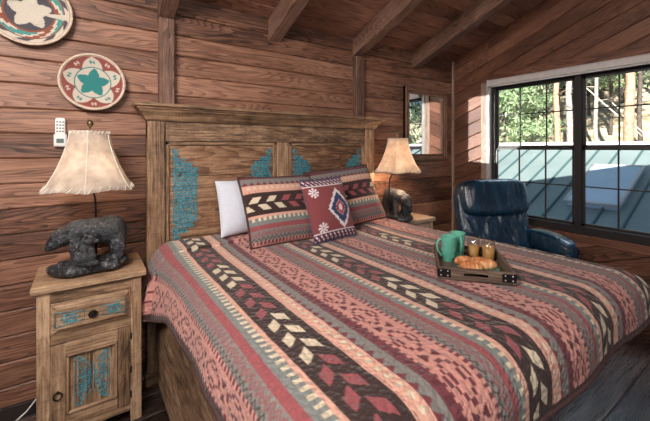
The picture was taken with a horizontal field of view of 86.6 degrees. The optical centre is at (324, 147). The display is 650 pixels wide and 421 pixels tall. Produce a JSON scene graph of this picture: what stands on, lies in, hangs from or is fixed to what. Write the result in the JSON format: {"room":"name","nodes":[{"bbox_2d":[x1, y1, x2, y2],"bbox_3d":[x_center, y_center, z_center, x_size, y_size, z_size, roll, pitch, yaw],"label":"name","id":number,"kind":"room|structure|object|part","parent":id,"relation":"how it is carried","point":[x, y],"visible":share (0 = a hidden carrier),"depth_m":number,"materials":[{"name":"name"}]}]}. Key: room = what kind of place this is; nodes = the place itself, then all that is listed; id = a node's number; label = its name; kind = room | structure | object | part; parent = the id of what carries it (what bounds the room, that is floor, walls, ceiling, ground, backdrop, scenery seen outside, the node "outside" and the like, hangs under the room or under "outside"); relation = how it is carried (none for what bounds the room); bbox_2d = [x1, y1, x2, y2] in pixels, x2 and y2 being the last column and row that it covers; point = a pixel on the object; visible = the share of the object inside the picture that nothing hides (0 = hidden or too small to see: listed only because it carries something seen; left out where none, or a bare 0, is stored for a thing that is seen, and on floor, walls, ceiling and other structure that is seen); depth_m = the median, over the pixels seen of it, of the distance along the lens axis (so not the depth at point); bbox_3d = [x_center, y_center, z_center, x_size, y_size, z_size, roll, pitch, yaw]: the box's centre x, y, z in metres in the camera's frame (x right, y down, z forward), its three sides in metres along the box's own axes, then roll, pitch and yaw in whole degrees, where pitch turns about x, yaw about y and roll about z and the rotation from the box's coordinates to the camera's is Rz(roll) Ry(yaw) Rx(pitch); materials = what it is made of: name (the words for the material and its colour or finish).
{"room":"cabin bedroom","nodes":[
{"label":"cabin bedroom","id":0,"kind":"room"},
{"bbox_2d":[0,0,452,420],"bbox_3d":[-0.845,0.206,2.714,6.314,2.909,0.120,0,0,-35],"label":"wall","id":1,"kind":"structure","parent":0,"point":[225,57],"depth_m":2.34,"materials":[{"name":"brown wood"}]},
{"bbox_2d":[0,0,72,45],"bbox_3d":[-1.710,-0.795,1.997,0.409,0.409,0.059,0,0,-35],"label":"wall basket","id":2,"kind":"object","parent":1,"relation":"attached to","point":[28,22],"visible":1,"depth_m":2.02,"materials":[{"name":"multicoloured wicker"}]},
{"bbox_2d":[54,118,66,146],"bbox_3d":[-1.605,-0.096,2.092,0.062,0.175,0.032,0,0,-35],"label":"remote control","id":3,"kind":"object","parent":1,"relation":"attached to","point":[60,138],"visible":0.98,"depth_m":2.08,"materials":[{"name":"white plastic"}]},
{"bbox_2d":[0,363,145,420],"bbox_3d":[-0.889,1.518,2.602,6.114,0.085,0.023,0,0,-35],"label":"baseboard","id":4,"kind":"structure","parent":1,"relation":"attached to","point":[13,412],"depth_m":1.98,"materials":[{"name":"black wood"}]},
{"bbox_2d":[57,53,125,109],"bbox_3d":[-1.460,-0.413,2.171,0.355,0.355,0.059,0,0,-35],"label":"wall basket","id":5,"kind":"object","parent":1,"relation":"attached to","point":[89,81],"visible":1,"depth_m":2.17,"materials":[{"name":"wicker"}]},
{"bbox_2d":[158,17,174,103],"bbox_3d":[-1.116,0.328,2.425,0.100,2.465,0.065,0,0,-35],"label":"trim","id":6,"kind":"structure","parent":1,"relation":"attached to","point":[166,26],"depth_m":2.40,"materials":[{"name":"brown wood"}]},
{"bbox_2d":[352,56,363,116],"bbox_3d":[0.333,0.328,3.433,0.110,2.465,0.065,0,0,-35],"label":"trim","id":7,"kind":"structure","parent":1,"relation":"attached to","point":[358,62],"depth_m":3.40,"materials":[{"name":"brown wood"}]},
{"bbox_2d":[403,85,446,160],"bbox_3d":[1.182,-0.273,4.024,0.740,0.835,0.044,0,0,-35],"label":"wall mirror","id":8,"kind":"object","parent":1,"relation":"attached to","point":[424,109],"visible":0.8,"depth_m":4.03,"materials":[{"name":"brown wood"}]},
{"bbox_2d":[410,94,440,153],"bbox_3d":[1.175,-0.273,4.035,0.600,0.695,0.006,0,0,-35],"label":"mirror glass","id":9,"kind":"object","parent":8,"relation":"attached to","point":[425,109],"depth_m":4.03,"materials":[{"name":"clear mirror"}]},
{"bbox_2d":[452,62,453,230],"bbox_3d":[1.610,0.237,4.337,0.031,2.645,0.023,0,0,-35],"label":"trim","id":10,"kind":"structure","parent":1,"relation":"attached to","point":[452,62],"depth_m":4.33,"materials":[{"name":"brown wood"}]},
{"bbox_2d":[24,334,649,420],"bbox_3d":[1.109,1.575,-0.215,6.174,0.030,6.837,0,0,-35],"label":"floor","id":11,"kind":"structure","parent":0,"point":[621,391],"depth_m":2.17,"materials":[{"name":"wood"}]},
{"bbox_2d":[16,399,35,420],"bbox_3d":[-1.821,1.470,1.893,0.415,0.163,0.034,0,0,-37],"label":"power cord","id":12,"kind":"object","parent":11,"relation":"on","point":[35,399],"visible":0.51,"depth_m":1.98,"materials":[{"name":"grey plastic"}]},
{"bbox_2d":[30,252,145,420],"bbox_3d":[-1.354,1.130,2.006,0.516,0.860,0.419,0,0,-35],"label":"nightstand","id":13,"kind":"object","parent":11,"relation":"on","point":[89,326],"visible":0.99,"depth_m":1.86,"materials":[{"name":"brown wood"}]},
{"bbox_3d":[-1.440,1.148,1.766,0.055,0.824,0.050,0,0,-35],"label":"leg","id":14,"kind":"part","parent":13,"relation":"part of","materials":[{"name":"brown wood"}]},
{"bbox_3d":[-1.373,1.276,1.773,0.044,0.044,0.015,0,0,-35],"label":"ring pull","id":15,"kind":"part","parent":13,"relation":"part of","materials":[{"name":"black metal"}]},
{"bbox_2d":[39,120,133,277],"bbox_3d":[-1.337,0.270,1.963,0.449,0.860,0.462,0,0,42],"label":"table lamp","id":16,"kind":"object","parent":13,"relation":"on","point":[88,163],"visible":1,"depth_m":1.87,"materials":[{"name":"beige fabric"}]},
{"bbox_3d":[-1.337,0.072,1.963,0.439,0.333,0.457,0,0,-38],"label":"lamp shade","id":17,"kind":"part","parent":16,"relation":"part of","materials":[{"name":"beige fabric"}]},
{"bbox_3d":[-1.348,0.280,2.004,0.014,0.760,0.095,0,0,-13],"label":"stem","id":18,"kind":"part","parent":16,"relation":"part of","materials":[{"name":"black metal"}]},
{"bbox_3d":[-1.259,0.882,1.870,0.358,0.161,0.046,0,0,-35],"label":"drawer","id":19,"kind":"part","parent":13,"relation":"part of","materials":[{"name":"brown wood"}]},
{"bbox_3d":[-1.263,1.238,1.875,0.358,0.440,0.026,0,0,-35],"label":"door","id":20,"kind":"part","parent":13,"relation":"part of","materials":[{"name":"brown wood"}]},
{"bbox_3d":[-1.263,1.238,1.875,0.204,0.286,0.012,0,0,-35],"label":"door panel","id":21,"kind":"part","parent":13,"relation":"part of","materials":[{"name":"brown wood"}]},
{"bbox_3d":[-1.257,1.238,1.867,0.234,0.316,0.018,0,0,-35],"label":"door molding","id":22,"kind":"part","parent":13,"relation":"part of","materials":[{"name":"brown wood"}]},
{"bbox_3d":[-1.239,0.884,1.843,0.042,0.042,0.021,0,0,-35],"label":"knob","id":23,"kind":"part","parent":13,"relation":"part of","materials":[{"name":"black metal"}]},
{"bbox_3d":[-1.099,1.148,2.003,0.055,0.824,0.050,0,0,-35],"label":"leg","id":24,"kind":"part","parent":13,"relation":"part of","materials":[{"name":"brown wood"}]},
{"bbox_2d":[132,101,385,420],"bbox_3d":[0.150,0.634,2.131,2.177,1.852,1.846,0,0,-35],"label":"bed","id":25,"kind":"object","parent":11,"relation":"on","point":[189,148],"visible":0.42,"depth_m":2.48,"materials":[{"name":"brown wood"}]},
{"bbox_3d":[-1.137,0.689,2.317,0.110,1.742,0.066,0,0,-35],"label":"post","id":26,"kind":"part","parent":25,"relation":"part of","materials":[{"name":"brown wood"}]},
{"bbox_3d":[-0.657,1.190,1.657,0.035,0.680,1.630,0,0,-35],"label":"rail","id":27,"kind":"part","parent":25,"relation":"part of","materials":[{"name":"brown wood"}]},
{"bbox_3d":[-0.744,0.607,2.588,0.844,1.306,0.022,0,0,-35],"label":"panel molding","id":28,"kind":"part","parent":25,"relation":"part of","materials":[{"name":"brown wood"}]},
{"bbox_3d":[-0.749,0.545,2.594,0.784,1.127,0.010,0,0,-35],"label":"panel","id":29,"kind":"part","parent":25,"relation":"part of","materials":[{"name":"brown wood"}]},
{"bbox_3d":[-0.368,0.565,2.875,1.909,1.490,0.020,0,0,-35],"label":"headboard","id":30,"kind":"part","parent":25,"relation":"part of","materials":[{"name":"brown wood"}]},
{"bbox_3d":[-0.361,-0.116,2.864,2.009,0.139,0.054,0,0,-35],"label":"rail","id":31,"kind":"part","parent":25,"relation":"part of","materials":[{"name":"brown wood"}]},
{"bbox_3d":[-0.334,-0.237,2.826,2.177,0.110,0.152,0,0,-35],"label":"crown molding","id":32,"kind":"part","parent":25,"relation":"part of","materials":[{"name":"brown wood"}]},
{"bbox_3d":[0.035,0.607,3.130,0.835,1.306,0.022,0,0,-35],"label":"panel molding","id":33,"kind":"part","parent":25,"relation":"part of","materials":[{"name":"brown wood"}]},
{"bbox_3d":[0.030,0.545,3.137,0.775,1.127,0.010,0,0,-35],"label":"panel","id":34,"kind":"part","parent":25,"relation":"part of","materials":[{"name":"brown wood"}]},
{"bbox_3d":[0.422,0.689,3.402,0.110,1.742,0.066,0,0,-35],"label":"post","id":35,"kind":"part","parent":25,"relation":"part of","materials":[{"name":"brown wood"}]},
{"bbox_2d":[142,218,649,420],"bbox_3d":[0.316,0.821,2.044,2.365,0.413,2.010,0,0,-35],"label":"quilt","id":36,"kind":"object","parent":25,"relation":"on","point":[364,326],"visible":0.81,"depth_m":1.33,"materials":[{"name":"multicoloured fabric"}]},
{"bbox_2d":[215,180,247,237],"bbox_3d":[-0.590,0.419,2.507,0.386,0.386,0.196,0,0,-35],"label":"pillow","id":37,"kind":"object","parent":36,"relation":"on","point":[231,208],"visible":0.56,"depth_m":2.40,"materials":[{"name":"white fabric"}]},
{"bbox_2d":[237,174,312,249],"bbox_3d":[-0.298,0.430,2.445,0.605,0.464,0.274,0,0,-35],"label":"pillow sham","id":38,"kind":"object","parent":36,"relation":"on","point":[275,210],"visible":0.88,"depth_m":2.34,"materials":[{"name":"multicoloured fabric"}]},
{"bbox_2d":[299,175,356,244],"bbox_3d":[0.025,0.432,2.466,0.414,0.445,0.198,0,0,-35],"label":"throw cushion","id":39,"kind":"object","parent":36,"relation":"on","point":[330,218],"visible":1,"depth_m":2.40,"materials":[{"name":"red fabric"}]},
{"bbox_2d":[303,164,386,225],"bbox_3d":[0.184,0.404,2.900,0.748,0.514,0.264,0,0,-35],"label":"pillow sham","id":40,"kind":"object","parent":36,"relation":"on","point":[364,203],"visible":0.57,"depth_m":2.89,"materials":[{"name":"multicoloured fabric"}]},
{"bbox_2d":[434,243,516,284],"bbox_3d":[0.780,0.614,1.863,0.352,0.058,0.440,0,0,15],"label":"serving tray","id":41,"kind":"object","parent":36,"relation":"on","point":[506,275],"visible":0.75,"depth_m":1.68,"materials":[{"name":"brown wood"}]},
{"bbox_2d":[436,234,456,261],"bbox_3d":[0.683,0.563,1.940,0.107,0.139,0.086,0,0,23],"label":"mug","id":42,"kind":"object","parent":41,"relation":"on","point":[448,241],"visible":0.99,"depth_m":1.91,"materials":[{"name":"green ceramic"}]},
{"bbox_3d":[0.641,0.554,1.928,0.044,0.102,0.011,0,0,-9],"label":"handle","id":43,"kind":"part","parent":42,"relation":"part of","materials":[{"name":"green ceramic"}]},
{"bbox_2d":[450,231,464,256],"bbox_3d":[0.769,0.563,2.011,0.086,0.139,0.107,0,0,37],"label":"mug","id":44,"kind":"object","parent":41,"relation":"on","point":[460,240],"visible":0.62,"depth_m":1.99,"materials":[{"name":"green ceramic"}]},
{"bbox_3d":[0.772,0.554,1.967,0.011,0.102,0.044,0,0,4],"label":"handle","id":45,"kind":"part","parent":44,"relation":"part of","materials":[{"name":"green ceramic"}]},
{"bbox_2d":[468,244,479,256],"bbox_3d":[0.864,0.573,2.004,0.072,0.118,0.072,0,0,-35],"label":"juice glass","id":46,"kind":"object","parent":41,"relation":"on","point":[473,249],"visible":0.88,"depth_m":1.98,"materials":[{"name":"brown"}]},
{"bbox_2d":[457,264,499,274],"bbox_3d":[0.788,0.623,1.776,0.204,0.018,0.200,0,0,-35],"label":"plate","id":47,"kind":"object","parent":41,"relation":"on","point":[496,268],"visible":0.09,"depth_m":1.76,"materials":[{"name":"green ceramic"}]},
{"bbox_2d":[454,255,470,263],"bbox_3d":[0.736,0.598,1.838,0.106,0.050,0.050,0,0,-3],"label":"croissant","id":48,"kind":"object","parent":47,"relation":"on","point":[459,259],"visible":0.55,"depth_m":1.82,"materials":[{"name":"orange food"}]},
{"bbox_2d":[459,261,483,269],"bbox_3d":[0.739,0.598,1.734,0.121,0.056,0.057,0,0,6],"label":"croissant","id":49,"kind":"object","parent":47,"relation":"on","point":[471,265],"visible":0.74,"depth_m":1.72,"materials":[{"name":"orange food"}]},
{"bbox_2d":[469,256,496,269],"bbox_3d":[0.801,0.588,1.758,0.134,0.062,0.063,0,0,37],"label":"croissant","id":50,"kind":"object","parent":47,"relation":"on","point":[489,264],"visible":0.78,"depth_m":1.73,"materials":[{"name":"orange food"}]},
{"bbox_2d":[482,244,494,259],"bbox_3d":[0.914,0.573,1.931,0.072,0.118,0.072,0,0,-35],"label":"juice glass","id":51,"kind":"object","parent":41,"relation":"on","point":[488,250],"visible":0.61,"depth_m":1.91,"materials":[{"name":"brown"}]},
{"bbox_2d":[387,212,435,228],"bbox_3d":[0.804,1.130,3.508,0.516,0.860,0.419,0,0,-35],"label":"nightstand","id":52,"kind":"object","parent":11,"relation":"on","point":[420,220],"visible":0.02,"depth_m":3.44,"materials":[{"name":"brown wood"}]},
{"bbox_2d":[375,132,420,221],"bbox_3d":[0.710,0.270,3.364,0.449,0.860,0.462,0,0,-35],"label":"table lamp","id":53,"kind":"object","parent":52,"relation":"on","point":[397,158],"visible":0.98,"depth_m":3.26,"materials":[{"name":"beige fabric"}]},
{"bbox_3d":[0.667,0.280,3.362,0.095,0.760,0.014,0,0,0],"label":"stem","id":54,"kind":"part","parent":53,"relation":"part of","materials":[{"name":"black metal"}]},
{"bbox_3d":[0.710,0.072,3.364,0.457,0.333,0.439,0,0,-25],"label":"lamp shade","id":55,"kind":"part","parent":53,"relation":"part of","materials":[{"name":"beige fabric"}]},
{"bbox_3d":[1.059,1.148,3.506,0.055,0.824,0.050,0,0,-35],"label":"leg","id":56,"kind":"part","parent":52,"relation":"part of","materials":[{"name":"brown wood"}]},
{"bbox_2d":[454,179,579,258],"bbox_3d":[1.648,0.926,2.991,0.910,1.268,0.886,0,0,-11],"label":"recliner","id":57,"kind":"object","parent":11,"relation":"on","point":[496,210],"visible":0.45,"depth_m":3.18,"materials":[{"name":"blue leather"}]},
{"bbox_3d":[1.270,0.844,2.973,0.160,0.187,0.549,0,0,-11],"label":"armrest","id":58,"kind":"part","parent":57,"relation":"part of","materials":[{"name":"blue leather"}]},
{"bbox_3d":[1.601,0.840,3.240,0.690,0.622,0.297,0,0,-11],"label":"backrest","id":59,"kind":"part","parent":57,"relation":"part of","materials":[{"name":"blue leather"}]},
{"bbox_3d":[2.007,0.844,3.113,0.160,0.187,0.549,0,0,-11],"label":"armrest","id":60,"kind":"part","parent":57,"relation":"part of","materials":[{"name":"blue leather"}]},
{"bbox_2d":[194,0,543,61],"bbox_3d":[1.373,-1.673,-0.515,6.464,1.972,8.769,0,0,-35],"label":"ceiling","id":61,"kind":"structure","parent":0,"point":[347,18],"depth_m":3.28,"materials":[{"name":"brown wood"}]},
{"bbox_2d":[157,0,179,18],"bbox_3d":[-0.114,-1.687,0.987,0.110,1.564,3.550,0,0,-35],"label":"ceiling beam","id":62,"kind":"structure","parent":61,"relation":"attached to","point":[165,8],"depth_m":2.35,"materials":[{"name":"brown wood"}]},
{"bbox_2d":[268,0,309,41],"bbox_3d":[0.583,-1.687,1.472,0.110,1.564,3.550,0,0,-35],"label":"ceiling beam","id":63,"kind":"structure","parent":61,"relation":"attached to","point":[286,12],"depth_m":2.73,"materials":[{"name":"brown wood"}]},
{"bbox_2d":[353,0,423,56],"bbox_3d":[1.334,-1.687,1.995,0.110,1.564,3.550,0,0,-35],"label":"ceiling beam","id":64,"kind":"structure","parent":61,"relation":"attached to","point":[394,12],"depth_m":3.11,"materials":[{"name":"brown wood"}]},
{"bbox_2d":[412,0,512,68],"bbox_3d":[2.048,-1.687,2.492,0.110,1.564,3.550,0,0,-35],"label":"ceiling beam","id":65,"kind":"structure","parent":61,"relation":"attached to","point":[480,11],"depth_m":3.46,"materials":[{"name":"brown wood"}]},
{"bbox_2d":[454,0,649,337],"bbox_3d":[3.605,-0.440,1.584,0.100,4.100,6.880,0,0,-35],"label":"wall","id":66,"kind":"structure","parent":0,"point":[552,30],"depth_m":3.46,"materials":[{"name":"brown wood"}]},
{"bbox_2d":[481,44,649,255],"bbox_3d":[2.405,0.018,3.274,0.120,1.735,1.905,0,0,-35],"label":"window","id":67,"kind":"structure","parent":66,"relation":"in","point":[577,230],"depth_m":3.25,"materials":[{"name":"black wood"}]},
{"bbox_3d":[1.850,0.022,4.002,0.026,1.545,0.075,0,0,-35],"label":"casing","id":68,"kind":"part","parent":67,"relation":"part of","materials":[{"name":"brown wood"}]},
{"bbox_3d":[2.171,0.362,3.615,0.022,0.735,0.777,0,0,-35],"label":"sash","id":69,"kind":"part","parent":67,"relation":"part of","materials":[{"name":"clear glass"}]},
{"bbox_3d":[2.187,-0.340,3.627,0.022,0.670,0.777,0,0,-35],"label":"sash","id":70,"kind":"part","parent":67,"relation":"part of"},
{"bbox_2d":[499,84,572,144],"bbox_3d":[2.187,-0.340,3.627,0.014,0.670,0.777,0,0,-35],"label":"grille","id":71,"kind":"object","parent":67,"relation":"attached to","point":[525,85],"depth_m":3.72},
{"bbox_2d":[519,150,571,217],"bbox_3d":[2.171,0.362,3.615,0.014,0.735,0.777,0,0,-35],"label":"grille","id":72,"kind":"object","parent":67,"relation":"attached to","point":[529,216],"depth_m":3.51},
{"bbox_3d":[2.373,-0.785,3.252,0.024,0.130,1.905,0,0,-35],"label":"casing","id":73,"kind":"part","parent":67,"relation":"part of","materials":[{"name":"brown wood"}]},
{"bbox_2d":[487,53,649,87],"bbox_3d":[2.330,-0.724,3.237,0.079,0.088,1.660,0,0,-35],"label":"roller blind","id":74,"kind":"object","parent":67,"relation":"attached to","point":[643,59],"visible":1,"depth_m":3.20,"materials":[{"name":"grey fabric"}]},
{"bbox_3d":[2.655,0.362,2.919,0.022,0.735,0.807,0,0,-35],"label":"sash","id":75,"kind":"part","parent":67,"relation":"part of","materials":[{"name":"clear glass"}]},
{"bbox_3d":[2.671,-0.340,2.931,0.022,0.670,0.807,0,0,-35],"label":"sash","id":76,"kind":"part","parent":67,"relation":"part of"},
{"bbox_2d":[585,150,649,228],"bbox_3d":[2.655,0.362,2.919,0.014,0.735,0.807,0,0,-35],"label":"grille","id":77,"kind":"object","parent":67,"relation":"attached to","point":[618,189],"depth_m":3.03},
{"bbox_2d":[586,74,649,144],"bbox_3d":[2.671,-0.340,2.931,0.014,0.670,0.807,0,0,-35],"label":"grille","id":78,"kind":"object","parent":67,"relation":"attached to","point":[595,75],"depth_m":3.06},
{"label":"outside","id":79,"kind":"structure","parent":0,"visible":0},
{"bbox_2d":[499,72,649,142],"bbox_3d":[17.936,-4.605,30.767,55.400,14.330,90.000,0,0,-35],"label":"ground","id":80,"kind":"structure","parent":79,"point":[603,114],"depth_m":27.88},
{"bbox_2d":[499,85,539,129],"bbox_3d":[14.882,-7.856,27.337,3.903,14.844,3.845,0,0,-3],"label":"pine tree","id":81,"kind":"object","parent":80,"relation":"on","point":[539,85],"visible":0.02,"depth_m":27.17,"materials":[{"name":"green plant"}]},
{"bbox_2d":[499,85,564,142],"bbox_3d":[8.010,-3.825,15.127,5.193,9.646,4.457,0,0,-35],"label":"pine tree","id":82,"kind":"object","parent":80,"relation":"on","point":[528,125],"visible":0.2,"depth_m":14.38,"materials":[{"name":"green plant"}]},
{"bbox_2d":[499,84,566,142],"bbox_3d":[12.405,-5.368,21.251,4.464,12.328,4.096,0,0,13],"label":"pine tree","id":83,"kind":"object","parent":80,"relation":"on","point":[539,102],"visible":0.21,"depth_m":20.68,"materials":[{"name":"green plant"}]},
{"bbox_2d":[534,84,572,137],"bbox_3d":[16.652,-7.877,25.983,4.369,14.480,3.943,0,0,-35],"label":"pine tree","id":84,"kind":"object","parent":80,"relation":"on","point":[564,86],"visible":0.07,"depth_m":26.02,"materials":[{"name":"green plant"}]},
{"bbox_2d":[548,82,565,119],"bbox_3d":[21.684,-9.720,32.097,4.773,14.591,3.966,0,0,-35],"label":"pine tree","id":85,"kind":"object","parent":80,"relation":"on","point":[560,82],"visible":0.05,"depth_m":31.69,"materials":[{"name":"green plant"}]},
{"bbox_2d":[553,83,570,141],"bbox_3d":[11.671,-5.976,17.231,4.303,13.227,4.140,0,0,-35],"label":"pine tree","id":86,"kind":"object","parent":80,"relation":"on","point":[557,132],"visible":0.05,"depth_m":16.93,"materials":[{"name":"beige plant"}]},
{"bbox_2d":[565,81,572,141],"bbox_3d":[13.588,-6.603,19.185,4.441,14.300,3.676,0,0,-35],"label":"pine tree","id":87,"kind":"object","parent":80,"relation":"on","point":[568,94],"visible":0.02,"depth_m":18.90,"materials":[{"name":"grey plant"}]},
{"bbox_2d":[498,141,649,232],"bbox_3d":[5.146,1.200,7.239,5.520,2.720,24.000,0,0,-35],"label":"neighboring building","id":88,"kind":"structure","parent":80,"relation":"on","point":[601,165],"depth_m":7.47,"materials":[{"name":"metal"}]},
{"bbox_3d":[5.789,0.727,7.138,1.618,0.729,0.919,0,0,-35],"label":"skylight frame","id":89,"kind":"part","parent":88,"relation":"part of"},
{"bbox_2d":[559,79,604,101],"bbox_3d":[19.927,-8.358,27.437,4.586,13.738,3.546,0,0,-1],"label":"pine tree","id":90,"kind":"object","parent":80,"relation":"on","point":[591,89],"visible":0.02,"depth_m":27.68,"materials":[{"name":"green plant"}]},
{"bbox_2d":[587,77,608,114],"bbox_3d":[23.372,-9.320,30.695,3.922,13.121,4.130,0,0,15],"label":"pine tree","id":91,"kind":"object","parent":80,"relation":"on","point":[588,81],"visible":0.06,"depth_m":30.58,"materials":[{"name":"green plant"}]},
{"bbox_2d":[600,78,603,99],"bbox_3d":[27.099,-11.277,34.038,4.104,13.271,3.749,0,0,2],"label":"pine tree","id":92,"kind":"object","parent":80,"relation":"on","point":[602,88],"visible":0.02,"depth_m":33.65,"materials":[{"name":"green plant"}]},
{"bbox_2d":[572,72,638,141],"bbox_3d":[15.882,-5.693,20.425,4.338,12.009,4.691,0,0,36],"label":"pine tree","id":93,"kind":"object","parent":80,"relation":"on","point":[595,116],"visible":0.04,"depth_m":19.95,"materials":[{"name":"grey plant"}]},
{"bbox_2d":[590,74,635,97],"bbox_3d":[22.101,-8.590,26.230,4.138,13.328,3.718,0,0,-13],"label":"pine tree","id":94,"kind":"object","parent":80,"relation":"on","point":[604,85],"visible":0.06,"depth_m":26.93,"materials":[{"name":"green plant"}]},
{"bbox_2d":[587,88,641,136],"bbox_3d":[13.342,-2.146,16.494,3.664,3.196,0.069,0,0,0],"label":"trunk","id":95,"kind":"object","parent":80,"relation":"on","point":[635,130],"visible":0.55,"depth_m":16.48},
{"bbox_2d":[590,73,646,134],"bbox_3d":[19.817,-7.226,24.053,4.901,13.008,4.496,0,0,1],"label":"pine tree","id":96,"kind":"object","parent":80,"relation":"on","point":[610,83],"visible":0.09,"depth_m":23.96,"materials":[{"name":"green plant"}]},
{"bbox_2d":[620,74,624,102],"bbox_3d":[27.146,-10.580,31.534,4.337,13.252,3.609,0,0,15],"label":"pine tree","id":97,"kind":"object","parent":80,"relation":"on","point":[623,89],"visible":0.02,"depth_m":31.27,"materials":[{"name":"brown plant"}]},
{"bbox_2d":[613,72,635,141],"bbox_3d":[13.435,-6.274,15.189,4.255,13.280,3.597,0,0,19],"label":"pine tree","id":98,"kind":"object","parent":80,"relation":"on","point":[629,112],"visible":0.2,"depth_m":14.89,"materials":[{"name":"beige plant"}]},
{"bbox_2d":[609,70,649,140],"bbox_3d":[19.584,-6.595,21.233,5.066,13.009,4.410,0,0,-35],"label":"pine tree","id":99,"kind":"object","parent":80,"relation":"on","point":[640,74],"visible":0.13,"depth_m":20.95,"materials":[{"name":"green plant"}]},
{"bbox_2d":[612,102,649,138],"bbox_3d":[13.945,-1.037,15.496,2.102,2.029,0.051,0,0,0],"label":"trunk","id":100,"kind":"object","parent":80,"relation":"on","point":[612,102],"visible":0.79,"depth_m":15.49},
{"bbox_2d":[620,70,649,112],"bbox_3d":[24.090,-9.246,26.365,3.998,13.397,4.077,0,0,23],"label":"pine tree","id":101,"kind":"object","parent":80,"relation":"on","point":[636,86],"visible":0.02,"depth_m":26.46,"materials":[{"name":"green plant"}]}
]}

